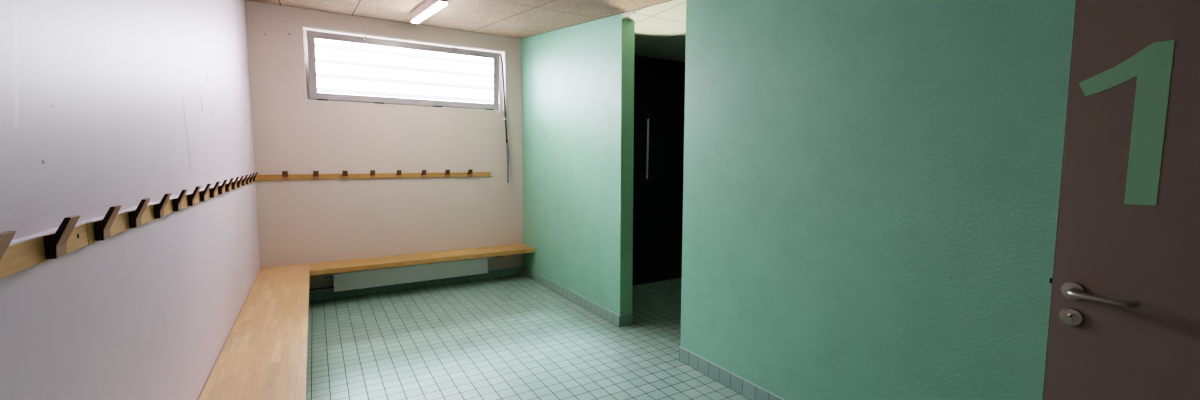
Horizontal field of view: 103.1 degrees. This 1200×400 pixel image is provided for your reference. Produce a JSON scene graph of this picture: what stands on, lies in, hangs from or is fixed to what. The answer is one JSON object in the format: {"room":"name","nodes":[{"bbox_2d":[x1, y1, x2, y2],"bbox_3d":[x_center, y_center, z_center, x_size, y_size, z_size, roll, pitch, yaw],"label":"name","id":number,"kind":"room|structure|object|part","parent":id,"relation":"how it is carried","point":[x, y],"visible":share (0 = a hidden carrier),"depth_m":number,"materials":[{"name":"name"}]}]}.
{"room":"changing room","nodes":[
{"label":"changing room","id":0,"kind":"room"},
{"bbox_2d":[0,0,260,399],"bbox_3d":[-1.936,-0.196,2.031,0.200,3.098,6.770,-3,6,-31],"label":"wall","id":1,"kind":"structure","parent":0,"point":[105,104],"depth_m":1.48,"materials":[{"name":"white paint"}]},
{"bbox_2d":[0,215,87,278],"bbox_3d":[-0.741,0.143,0.315,0.062,0.091,2.058,-3,6,-31],"label":"rail","id":2,"kind":"object","parent":1,"relation":"attached to","point":[19,254],"visible":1,"depth_m":0.99,"materials":[{"name":"brown wood"}]},
{"bbox_2d":[78,172,257,244],"bbox_3d":[-2.355,-0.089,2.998,0.062,0.091,4.218,-3,6,-31],"label":"rail","id":3,"kind":"object","parent":1,"relation":"attached to","point":[115,221],"visible":0.98,"depth_m":1.64,"materials":[{"name":"brown wood"}]},
{"bbox_2d":[198,263,309,399],"bbox_3d":[-1.666,1.026,2.299,0.428,0.212,6.330,-3,6,-31],"label":"wooden bench","id":4,"kind":"object","parent":1,"relation":"attached to","point":[263,356],"visible":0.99,"depth_m":2.86,"materials":[{"name":"brown wood"}]},
{"bbox_2d":[245,1,522,291],"bbox_3d":[-2.247,-0.504,5.650,3.001,3.098,0.220,-3,6,-31],"label":"wall","id":5,"kind":"structure","parent":0,"point":[307,221],"depth_m":5.33,"materials":[{"name":"white paint"}]},
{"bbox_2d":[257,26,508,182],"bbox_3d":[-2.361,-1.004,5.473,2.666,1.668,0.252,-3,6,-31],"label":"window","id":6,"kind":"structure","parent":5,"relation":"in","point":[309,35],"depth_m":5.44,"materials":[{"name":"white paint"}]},
{"bbox_3d":[-2.420,-0.293,5.399,2.428,0.091,0.062,-3,6,-31],"label":"coat rail","id":7,"kind":"part","parent":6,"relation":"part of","materials":[{"name":"brown wood"}]},
{"bbox_3d":[-2.210,-1.475,5.629,2.175,0.743,0.070,-3,6,-31],"label":"frame","id":8,"kind":"part","parent":6,"relation":"part of","materials":[{"name":"grey metal"}]},
{"bbox_3d":[-2.188,-1.468,5.563,2.087,0.702,0.090,-3,6,-31],"label":"sash","id":9,"kind":"part","parent":6,"relation":"part of","materials":[{"name":"grey metal"}]},
{"bbox_3d":[-1.236,-1.300,6.059,0.140,1.120,0.037,4,6,41],"label":"opener rod","id":10,"kind":"part","parent":6,"relation":"part of","materials":[{"name":"metal"}]},
{"bbox_3d":[-1.183,-0.473,6.105,0.031,0.508,0.041,1,5,5],"label":"crank handle","id":11,"kind":"part","parent":6,"relation":"part of","materials":[{"name":"grey plastic"}]},
{"bbox_2d":[309,258,487,291],"bbox_3d":[-2.376,0.913,5.495,2.179,0.297,0.118,-3,6,-31],"label":"radiator","id":12,"kind":"object","parent":5,"relation":"attached to","point":[343,281],"visible":0.93,"depth_m":5.50,"materials":[{"name":"white metal"}]},
{"bbox_2d":[309,266,522,301],"bbox_3d":[-2.250,0.998,5.643,2.843,0.106,0.010,-3,6,-31],"label":"baseboard","id":13,"kind":"structure","parent":5,"relation":"attached to","point":[322,294],"depth_m":5.65,"materials":[{"name":"green tile"}]},
{"bbox_2d":[310,243,534,278],"bbox_3d":[-1.964,0.719,5.563,2.430,0.153,0.396,-3,6,-31],"label":"wooden bench","id":14,"kind":"object","parent":5,"relation":"attached to","point":[331,267],"visible":0.98,"depth_m":5.37,"materials":[{"name":"brown wood"}]},
{"bbox_2d":[245,0,672,38],"bbox_3d":[-0.705,-1.492,2.660,3.063,0.978,6.770,-3,6,-31],"label":"ceiling","id":15,"kind":"structure","parent":0,"point":[520,19],"depth_m":4.55,"materials":[{"name":"white tile"}]},
{"bbox_2d":[410,0,447,22],"bbox_3d":[-1.547,-1.707,4.262,0.072,0.239,1.236,-3,6,-31],"label":"ceiling lamp","id":16,"kind":"object","parent":15,"relation":"attached to","point":[429,7],"visible":1,"depth_m":4.18,"materials":[{"name":"white plastic"}]},
{"bbox_2d":[306,274,750,399],"bbox_3d":[0.291,1.299,3.500,5.400,0.120,6.770,-3,6,-31],"label":"floor","id":17,"kind":"structure","parent":0,"point":[514,337],"depth_m":3.90,"materials":[{"name":"green tile"}]},
{"bbox_2d":[620,15,634,314],"bbox_3d":[0.244,-0.232,4.297,0.138,2.796,0.004,-3,6,-31],"label":"wall","id":18,"kind":"structure","parent":0,"point":[627,26],"depth_m":4.29,"materials":[{"name":"green paint"}]},
{"bbox_2d":[619,313,632,326],"bbox_3d":[0.240,1.109,4.402,0.148,0.106,0.010,-3,6,-31],"label":"baseboard","id":19,"kind":"structure","parent":18,"relation":"attached to","point":[626,319],"depth_m":4.40,"materials":[{"name":"green tile"}]},
{"bbox_2d":[622,0,685,61],"bbox_3d":[1.192,-1.874,4.722,2.337,0.500,4.900,-3,6,-31],"label":"ceiling","id":20,"kind":"structure","parent":0,"point":[660,29],"depth_m":4.52,"materials":[{"name":"tile"}]},
{"bbox_2d":[633,55,684,284],"bbox_3d":[0.547,-0.342,5.866,1.999,2.750,0.150,-3,6,-31],"label":"door","id":21,"kind":"structure","parent":0,"point":[659,84],"depth_m":5.88,"materials":[{"name":"black paint"}]},
{"bbox_2d":[643,113,650,181],"bbox_3d":[0.572,-0.634,5.734,0.089,0.824,0.058,-3,6,-31],"label":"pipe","id":22,"kind":"object","parent":21,"relation":"attached to","point":[646,116],"visible":1,"depth_m":5.71,"materials":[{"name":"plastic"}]},
{"bbox_2d":[521,0,1075,399],"bbox_3d":[0.717,-0.301,3.490,0.148,3.072,6.550,-3,6,-31],"label":"wall","id":23,"kind":"structure","parent":0,"point":[871,188],"depth_m":2.49,"materials":[{"name":"green paint"}]},
{"bbox_2d":[678,346,784,399],"bbox_3d":[1.421,1.289,2.306,0.010,0.106,3.169,-3,6,-31],"label":"baseboard","id":24,"kind":"structure","parent":23,"relation":"attached to","point":[735,382],"depth_m":3.23,"materials":[{"name":"green tile"}]},
{"bbox_2d":[1042,0,1199,399],"bbox_3d":[1.876,0.353,1.333,0.108,2.122,0.952,-3,6,-31],"label":"door","id":25,"kind":"structure","parent":23,"relation":"in","point":[1124,315],"depth_m":1.56,"materials":[{"name":"brown laminate"}]},
{"bbox_3d":[1.688,0.329,1.605,0.066,0.022,0.175,-3,6,-31],"label":"lever handle","id":26,"kind":"part","parent":25,"relation":"part of","materials":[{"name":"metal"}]},
{"label":"outside","id":27,"kind":"structure","parent":0,"visible":0},
{"bbox_2d":[315,43,492,102],"bbox_3d":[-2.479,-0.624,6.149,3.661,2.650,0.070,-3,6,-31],"label":"louvres","id":28,"kind":"object","parent":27,"point":[322,60],"visible":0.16,"depth_m":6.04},
{"bbox_3d":[-2.479,-1.847,6.050,3.581,0.058,0.060,-3,6,-31],"label":"blade","id":29,"kind":"part","parent":28,"relation":"part of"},
{"bbox_3d":[-2.479,-1.677,6.064,3.581,0.058,0.060,-3,6,-31],"label":"blade","id":30,"kind":"part","parent":28,"relation":"part of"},
{"bbox_3d":[-2.480,-1.508,6.078,3.581,0.058,0.060,-3,6,-31],"label":"blade","id":31,"kind":"part","parent":28,"relation":"part of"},
{"bbox_3d":[-2.480,-1.338,6.093,3.581,0.058,0.060,-3,6,-31],"label":"blade","id":32,"kind":"part","parent":28,"relation":"part of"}
]}

